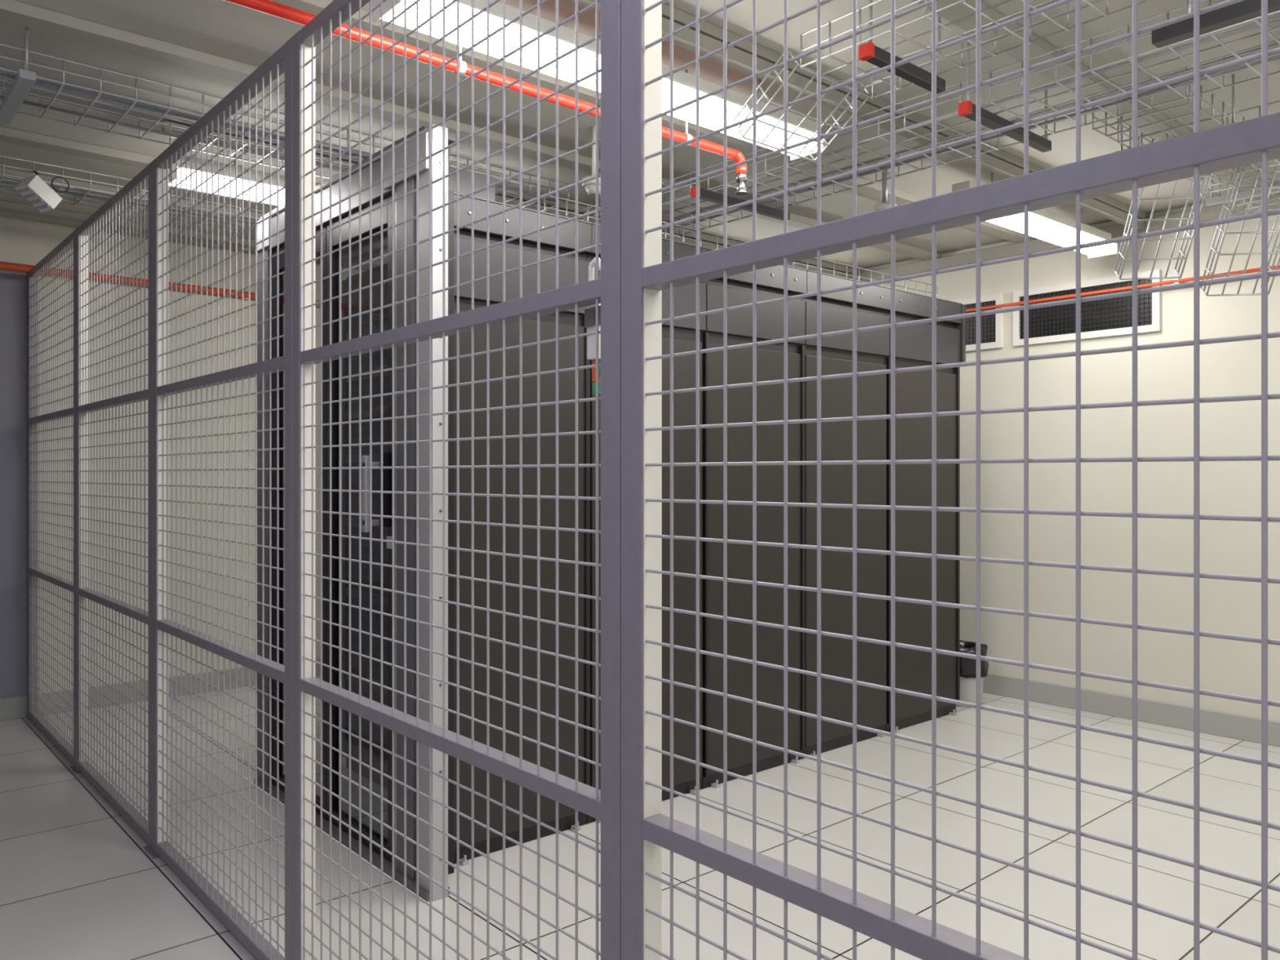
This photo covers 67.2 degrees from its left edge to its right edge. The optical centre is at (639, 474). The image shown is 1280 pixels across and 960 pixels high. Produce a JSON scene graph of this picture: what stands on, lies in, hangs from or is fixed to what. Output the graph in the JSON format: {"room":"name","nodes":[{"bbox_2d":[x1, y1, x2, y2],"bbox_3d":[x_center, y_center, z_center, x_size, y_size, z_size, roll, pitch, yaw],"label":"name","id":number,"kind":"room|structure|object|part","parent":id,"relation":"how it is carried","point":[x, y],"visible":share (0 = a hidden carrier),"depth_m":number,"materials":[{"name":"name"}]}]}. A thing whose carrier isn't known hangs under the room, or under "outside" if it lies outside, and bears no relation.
{"room":"server room","nodes":[
{"label":"server room","id":0,"kind":"room"},
{"bbox_2d":[0,215,366,698],"bbox_3d":[-2.592,-0.031,5.635,6.900,2.600,0.100,0,0,-41],"label":"wall","id":1,"kind":"structure","parent":0,"point":[24,242],"depth_m":5.37,"materials":[{"name":"paint"}]},
{"bbox_2d":[0,654,342,721],"bbox_3d":[-2.555,1.212,5.592,6.900,0.115,0.012,0,0,-41],"label":"baseboard","id":2,"kind":"structure","parent":1,"relation":"attached to","point":[11,708],"depth_m":5.36,"materials":[{"name":"grey plastic"}]},
{"bbox_2d":[0,261,342,309],"bbox_3d":[-2.555,-1.066,5.554,6.750,0.050,0.070,0,0,-41],"label":"pipe","id":3,"kind":"object","parent":1,"relation":"attached to","point":[3,265],"visible":0.31,"depth_m":5.30,"materials":[{"name":"red metal"}]},
{"bbox_2d":[0,672,1279,959],"bbox_3d":[0.103,1.319,2.545,7.100,0.100,8.300,0,0,-41],"label":"floor","id":4,"kind":"structure","parent":0,"point":[77,882],"depth_m":3.20,"materials":[{"name":"tile"}]},
{"bbox_2d":[253,778,449,901],"bbox_3d":[-1.077,1.258,3.426,0.080,0.022,1.440,0,0,-41],"label":"threshold","id":5,"kind":"object","parent":4,"relation":"on","point":[424,894],"visible":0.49,"depth_m":3.22,"materials":[{"name":"grey metal"}]},
{"bbox_2d":[257,124,453,901],"bbox_3d":[-1.036,0.114,3.459,0.155,2.310,1.463,0,0,-41],"label":"posts","id":6,"kind":"object","parent":4,"relation":"on","point":[437,132],"visible":0.74,"depth_m":2.95,"materials":[{"name":"silver metal"}]},
{"bbox_2d":[271,193,395,863],"bbox_3d":[-1.138,0.174,3.469,0.075,2.140,1.065,0,0,-41],"label":"door","id":7,"kind":"structure","parent":6,"relation":"attached to","point":[387,210],"depth_m":3.45,"materials":[{"name":"black metal"}]},
{"bbox_3d":[-1.297,0.174,3.686,0.030,2.140,0.530,0,0,-41],"label":"frame","id":8,"kind":"part","parent":7,"relation":"part of","materials":[{"name":"black"}]},
{"bbox_3d":[-0.945,0.174,3.282,0.030,2.140,0.530,0,0,-41],"label":"frame","id":9,"kind":"part","parent":7,"relation":"part of","materials":[{"name":"black"}]},
{"bbox_3d":[-0.845,0.084,3.121,0.060,0.310,0.135,0,0,-41],"label":"pull handle","id":10,"kind":"part","parent":7,"relation":"part of","materials":[{"name":"silver metal"}]},
{"bbox_2d":[257,125,495,263],"bbox_3d":[-0.955,-0.974,3.533,0.395,0.145,1.420,0,0,-41],"label":"header","id":11,"kind":"object","parent":6,"relation":"attached to","point":[480,180],"visible":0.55,"depth_m":3.25,"materials":[{"name":"grey metal"}]},
{"bbox_2d":[342,262,387,789],"bbox_3d":[-0.894,0.209,3.735,0.067,2.120,1.165,0,0,-41],"label":"door","id":12,"kind":"structure","parent":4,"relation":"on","point":[375,271],"depth_m":4.00,"materials":[{"name":"black metal"}]},
{"bbox_2d":[453,192,592,866],"bbox_3d":[-0.604,0.181,3.522,0.579,2.175,0.656,0,0,-41],"label":"rack","id":13,"kind":"object","parent":4,"relation":"on","point":[566,231],"depth_m":3.29,"materials":[{"name":"black metal"}]},
{"bbox_2d":[586,222,708,823],"bbox_3d":[-0.163,0.181,3.907,0.588,2.175,0.656,0,0,-41],"label":"rack","id":14,"kind":"object","parent":4,"relation":"on","point":[684,296],"depth_m":3.77,"materials":[{"name":"black metal"}]},
{"bbox_2d":[26,0,1279,959],"bbox_3d":[-0.759,0.109,2.270,0.084,2.320,7.380,0,0,-41],"label":"mesh fence","id":15,"kind":"object","parent":4,"relation":"on","point":[623,313],"visible":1,"depth_m":1.61,"materials":[{"name":"metal"}]},
{"bbox_2d":[702,248,807,788],"bbox_3d":[0.293,0.181,4.305,0.618,2.175,0.656,0,0,-41],"label":"rack","id":16,"kind":"object","parent":4,"relation":"on","point":[770,281],"depth_m":4.05,"materials":[{"name":"black metal"}]},
{"bbox_2d":[800,269,890,759],"bbox_3d":[0.768,0.181,4.719,0.638,2.175,0.656,0,0,-41],"label":"rack","id":17,"kind":"object","parent":4,"relation":"on","point":[873,301],"depth_m":4.47,"materials":[{"name":"black metal"}]},
{"bbox_2d":[885,288,965,733],"bbox_3d":[1.263,0.181,5.148,0.669,2.175,0.660,0,0,-41],"label":"rack","id":18,"kind":"object","parent":4,"relation":"on","point":[913,343],"depth_m":4.89,"materials":[{"name":"black metal"}]},
{"bbox_2d":[955,640,988,706],"bbox_3d":[1.790,1.103,5.341,0.271,0.333,0.267,0,0,-41],"label":"waste bin","id":19,"kind":"object","parent":4,"relation":"on","point":[967,665],"visible":0.42,"depth_m":5.24,"materials":[{"name":"grey plastic"}]},
{"bbox_3d":[0.003,0.219,4.919,2.810,2.100,0.610,0,0,-41],"label":"rack","id":20,"kind":"object","parent":4,"relation":"on","visible":0},
{"bbox_2d":[543,194,937,297],"bbox_3d":[0.540,-0.975,4.478,2.606,0.099,0.286,0,0,-41],"label":"cable tray","id":21,"kind":"object","parent":20,"relation":"on","point":[562,198],"visible":0.14,"depth_m":4.16,"materials":[{"name":"silver metal"}]},
{"bbox_2d":[0,0,1279,270],"bbox_3d":[0.103,-1.381,2.545,7.100,0.100,8.300,0,0,-41],"label":"ceiling","id":22,"kind":"structure","parent":0,"point":[220,28],"depth_m":3.37,"materials":[{"name":"paint"}]},
{"bbox_2d":[0,125,156,168],"bbox_3d":[-1.585,-1.313,4.481,6.900,0.035,0.090,0,0,-41],"label":"beam","id":23,"kind":"structure","parent":22,"relation":"attached to","point":[8,135],"depth_m":3.85,"materials":[{"name":"paint"}]},
{"bbox_2d":[0,155,262,232],"bbox_3d":[-2.961,-1.236,3.548,3.006,0.190,0.400,0,0,-41],"label":"cable tray","id":24,"kind":"object","parent":22,"relation":"attached to","point":[82,195],"visible":0.57,"depth_m":4.10,"materials":[{"name":"silver metal"}]},
{"bbox_2d":[14,169,69,212],"bbox_3d":[-2.338,-1.119,3.759,0.141,0.174,0.184,0,0,1],"label":"floodlight","id":25,"kind":"object","parent":24,"relation":"attached to","point":[33,188],"visible":1,"depth_m":3.73,"materials":[{"name":"white metal"}]},
{"bbox_2d":[0,167,265,222],"bbox_3d":[-1.975,-1.313,4.928,6.900,0.035,0.090,0,0,-41],"label":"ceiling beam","id":26,"kind":"structure","parent":22,"relation":"attached to","point":[46,178],"depth_m":4.43,"materials":[{"name":"metal"}]},
{"bbox_2d":[0,200,387,267],"bbox_3d":[-2.365,-1.313,5.375,6.900,0.035,0.090,0,0,-41],"label":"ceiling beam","id":27,"kind":"structure","parent":22,"relation":"attached to","point":[5,206],"depth_m":4.96,"materials":[{"name":"metal"}]},
{"bbox_2d":[168,151,320,205],"bbox_3d":[-1.184,-1.214,4.142,1.580,0.234,0.144,0,0,-41],"label":"ceiling lamp","id":28,"kind":"object","parent":22,"relation":"hanging from","point":[273,178],"visible":0.13,"depth_m":3.74,"materials":[{"name":"white plastic"}]},
{"bbox_2d":[0,26,568,211],"bbox_3d":[-1.899,-1.241,3.014,3.906,0.180,0.470,0,0,-41],"label":"cable tray","id":29,"kind":"object","parent":22,"relation":"attached to","point":[24,80],"visible":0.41,"depth_m":3.17,"materials":[{"name":"silver metal"}]},
{"bbox_2d":[0,71,860,274],"bbox_3d":[-1.196,-1.313,4.034,6.900,0.035,0.090,0,0,-41],"label":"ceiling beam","id":30,"kind":"structure","parent":22,"relation":"attached to","point":[571,206],"depth_m":3.79,"materials":[{"name":"paint"}]},
{"bbox_2d":[0,0,941,260],"bbox_3d":[-0.806,-1.313,3.587,6.900,0.035,0.090,0,0,-41],"label":"ceiling beam","id":31,"kind":"structure","parent":22,"relation":"attached to","point":[13,11],"depth_m":3.12,"materials":[{"name":"paint"}]},
{"bbox_2d":[368,0,600,92],"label":"ceiling lamp","id":32,"kind":"object","parent":22,"relation":"hanging from","point":[566,36],"depth_m":2.47,"materials":[{"name":"white plastic"}]},
{"bbox_2d":[223,0,747,195],"bbox_3d":[-1.171,-1.153,2.017,4.087,0.356,0.044,0,0,-41],"label":"pipe","id":33,"kind":"object","parent":22,"relation":"hanging from","point":[268,6],"visible":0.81,"depth_m":2.62,"materials":[{"name":"red metal"}]},
{"bbox_2d":[161,120,852,279],"bbox_3d":[-0.188,-1.288,4.878,4.130,0.085,0.040,0,0,-41],"label":"cable tray","id":34,"kind":"object","parent":22,"relation":"attached to","point":[180,132],"visible":0.21,"depth_m":4.50,"materials":[{"name":"paint"}]},
{"bbox_2d":[582,126,600,196],"bbox_3d":[-0.172,-1.201,3.697,0.100,0.260,0.100,0,0,-41],"label":"smoke detector","id":35,"kind":"object","parent":22,"relation":"attached to","point":[589,186],"visible":0.6,"depth_m":3.69,"materials":[{"name":"white plastic"}]},
{"bbox_2d":[662,63,695,124],"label":"ceiling lamp","id":36,"kind":"object","parent":22,"relation":"hanging from","point":[684,83],"depth_m":2.86,"materials":[{"name":"white plastic"}]},
{"bbox_2d":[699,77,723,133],"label":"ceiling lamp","id":37,"kind":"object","parent":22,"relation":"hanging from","point":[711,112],"depth_m":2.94,"materials":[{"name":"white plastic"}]},
{"bbox_2d":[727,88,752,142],"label":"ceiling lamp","id":38,"kind":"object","parent":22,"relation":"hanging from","point":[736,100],"depth_m":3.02,"materials":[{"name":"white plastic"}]},
{"bbox_2d":[690,186,790,220],"bbox_3d":[0.426,-1.217,4.007,0.570,0.228,0.036,0,0,-41],"label":"support strut","id":39,"kind":"object","parent":22,"relation":"attached to","point":[704,194],"visible":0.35,"depth_m":3.97,"materials":[{"name":"grey"}]},
{"bbox_2d":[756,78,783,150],"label":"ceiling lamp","id":40,"kind":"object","parent":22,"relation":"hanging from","point":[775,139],"depth_m":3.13,"materials":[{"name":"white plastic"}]},
{"bbox_2d":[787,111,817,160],"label":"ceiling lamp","id":41,"kind":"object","parent":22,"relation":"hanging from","point":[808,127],"depth_m":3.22,"materials":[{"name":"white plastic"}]},
{"bbox_2d":[564,0,1143,229],"bbox_3d":[0.982,-1.288,3.537,4.130,0.085,0.040,0,0,-41],"label":"mounting rail","id":42,"kind":"object","parent":22,"relation":"attached to","point":[739,60],"visible":0.41,"depth_m":3.21,"materials":[{"name":"metal"}]},
{"bbox_2d":[872,164,896,211],"bbox_3d":[1.047,-1.218,4.124,0.100,0.225,0.100,0,0,-41],"label":"smoke detector","id":43,"kind":"object","parent":22,"relation":"attached to","point":[884,204],"visible":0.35,"depth_m":4.11,"materials":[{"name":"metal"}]},
{"bbox_2d":[858,0,945,93],"bbox_3d":[0.732,-1.217,2.668,0.370,0.228,0.036,0,0,-41],"label":"support strut","id":44,"kind":"object","parent":22,"relation":"attached to","point":[868,52],"visible":0.74,"depth_m":2.65,"materials":[{"name":"grey metal"}]},
{"bbox_2d":[800,0,1153,99],"bbox_3d":[1.109,-1.194,2.228,0.346,0.099,1.606,0,0,-41],"label":"cable tray","id":45,"kind":"object","parent":44,"relation":"on","point":[1087,4],"visible":0.9,"depth_m":2.56,"materials":[{"name":"silver metal"}]},
{"bbox_2d":[732,48,871,162],"bbox_3d":[0.494,-1.114,2.933,0.346,0.214,0.260,0,0,-41],"label":"cable tray","id":46,"kind":"object","parent":45,"relation":"attached to","point":[868,93],"visible":0.72,"depth_m":2.90,"materials":[{"name":"silver metal"}]},
{"bbox_2d":[951,180,976,191],"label":"ceiling lamp","id":47,"kind":"object","parent":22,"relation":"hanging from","point":[969,184],"depth_m":3.96,"materials":[{"name":"white"}]},
{"bbox_2d":[958,41,1051,152],"bbox_3d":[1.192,-1.217,3.122,0.540,0.228,0.036,0,0,-41],"label":"support strut","id":48,"kind":"object","parent":22,"relation":"attached to","point":[966,108],"visible":0.83,"depth_m":3.06,"materials":[{"name":"grey metal"}]},
{"bbox_2d":[986,213,1023,233],"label":"ceiling lamp","id":49,"kind":"object","parent":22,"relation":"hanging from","point":[1015,222],"depth_m":4.21,"materials":[{"name":"white plastic"}]},
{"bbox_2d":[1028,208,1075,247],"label":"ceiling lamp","id":50,"kind":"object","parent":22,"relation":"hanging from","point":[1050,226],"depth_m":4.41,"materials":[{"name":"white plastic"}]},
{"bbox_2d":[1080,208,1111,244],"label":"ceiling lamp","id":51,"kind":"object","parent":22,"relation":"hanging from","point":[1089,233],"depth_m":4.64,"materials":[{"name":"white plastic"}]},
{"bbox_2d":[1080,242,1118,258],"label":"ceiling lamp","id":52,"kind":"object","parent":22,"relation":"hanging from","point":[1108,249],"depth_m":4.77,"materials":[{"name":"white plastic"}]},
{"bbox_2d":[1092,74,1279,216],"bbox_3d":[2.273,-1.236,3.707,1.706,0.190,0.400,0,0,-41],"label":"cable tray","id":53,"kind":"object","parent":22,"relation":"attached to","point":[1243,195],"visible":0.47,"depth_m":3.42,"materials":[{"name":"silver metal"}]},
{"bbox_2d":[1137,100,1279,146],"bbox_3d":[2.418,-1.230,3.237,0.306,0.089,1.306,0,0,-41],"label":"cable tray","id":54,"kind":"object","parent":53,"relation":"attached to","point":[1277,101],"visible":0.04,"depth_m":3.38,"materials":[{"name":"silver metal"}]},
{"bbox_2d":[1114,173,1212,279],"bbox_3d":[2.119,-1.046,3.897,0.246,0.461,0.384,0,0,7],"label":"cable tray","id":55,"kind":"object","parent":54,"relation":"attached to","point":[1203,197],"visible":0.49,"depth_m":3.93,"materials":[{"name":"silver metal"}]},
{"bbox_2d":[1200,164,1279,296],"bbox_3d":[2.472,-0.989,3.883,0.246,0.491,0.376,0,0,7],"label":"cable tray","id":56,"kind":"object","parent":53,"relation":"attached to","point":[1270,187],"visible":0.77,"depth_m":3.90,"materials":[{"name":"silver metal"}]},
{"bbox_3d":[1.862,-1.217,2.353,0.540,0.228,0.036,0,0,-41],"label":"support strut","id":57,"kind":"object","parent":22,"relation":"hanging from","visible":0},
{"bbox_2d":[563,0,1279,239],"bbox_3d":[0.603,-1.194,3.843,0.426,0.099,4.606,0,0,-41],"label":"cable tray","id":58,"kind":"object","parent":57,"relation":"on","point":[1276,43],"visible":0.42,"depth_m":3.09,"materials":[{"name":"silver metal"}]},
{"bbox_2d":[860,196,1279,721],"bbox_3d":[2.741,-0.031,4.845,0.100,2.600,8.300,0,0,-41],"label":"wall","id":59,"kind":"structure","parent":0,"point":[1233,368],"depth_m":5.00,"materials":[{"name":"paint"}]},
{"bbox_2d":[271,0,1036,243],"bbox_3d":[-0.416,-1.313,3.140,6.900,0.035,0.090,0,0,-41],"label":"ceiling beam","id":60,"kind":"structure","parent":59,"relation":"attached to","point":[313,6],"depth_m":3.29,"materials":[{"name":"paint"}]},
{"bbox_2d":[662,2,1148,219],"bbox_3d":[-0.026,-1.313,2.693,6.900,0.035,0.090,0,0,-41],"label":"trim","id":61,"kind":"structure","parent":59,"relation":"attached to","point":[681,17],"depth_m":3.21,"materials":[{"name":"paint"}]},
{"bbox_2d":[951,293,1003,351],"bbox_3d":[1.831,-0.881,5.796,0.020,0.310,0.740,0,0,-41],"label":"air vent","id":62,"kind":"object","parent":59,"relation":"in","point":[991,325],"visible":0.28,"depth_m":5.59,"materials":[{"name":"black"}]},
{"bbox_2d":[857,193,1279,282],"bbox_3d":[2.681,-1.264,4.792,0.060,0.065,8.100,0,0,-41],"label":"trim","id":63,"kind":"structure","parent":59,"relation":"attached to","point":[1210,213],"depth_m":5.34,"materials":[{"name":"paint"}]},
{"bbox_2d":[1013,269,1160,346],"bbox_3d":[2.377,-0.881,5.171,0.020,0.310,0.780,0,0,-41],"label":"air vent","id":64,"kind":"object","parent":59,"relation":"in","point":[1113,317],"visible":0.89,"depth_m":5.14,"materials":[{"name":"black"}]},
{"bbox_2d":[911,0,1279,197],"bbox_3d":[0.363,-1.313,2.246,6.900,0.035,0.090,0,0,-41],"label":"trim","id":65,"kind":"structure","parent":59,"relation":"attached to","point":[959,11],"depth_m":3.06,"materials":[{"name":"paint"}]},
{"bbox_2d":[965,264,1279,312],"bbox_3d":[2.322,-0.956,5.196,0.069,0.026,6.780,0,0,-41],"label":"conduit","id":66,"kind":"object","parent":59,"relation":"attached to","point":[1176,281],"visible":0.33,"depth_m":4.99,"materials":[{"name":"orange metal"}]},
{"bbox_2d":[982,673,1279,746],"bbox_3d":[2.703,1.212,4.803,0.012,0.115,8.088,0,0,-41],"label":"baseboard","id":67,"kind":"structure","parent":59,"relation":"attached to","point":[1213,722],"depth_m":4.95,"materials":[{"name":"grey plastic"}]},
{"bbox_2d":[1260,12,1279,35],"bbox_3d":[0.753,-1.313,1.799,6.900,0.035,0.090,0,0,-41],"label":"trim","id":68,"kind":"structure","parent":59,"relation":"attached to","point":[1276,24],"depth_m":2.77,"materials":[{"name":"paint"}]},
{"bbox_2d":[1151,0,1279,48],"bbox_3d":[1.622,-1.206,2.065,0.040,0.250,0.980,0,0,-41],"label":"channel","id":69,"kind":"object","parent":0,"point":[1246,10],"depth_m":2.32,"materials":[{"name":"grey metal"}]}
]}

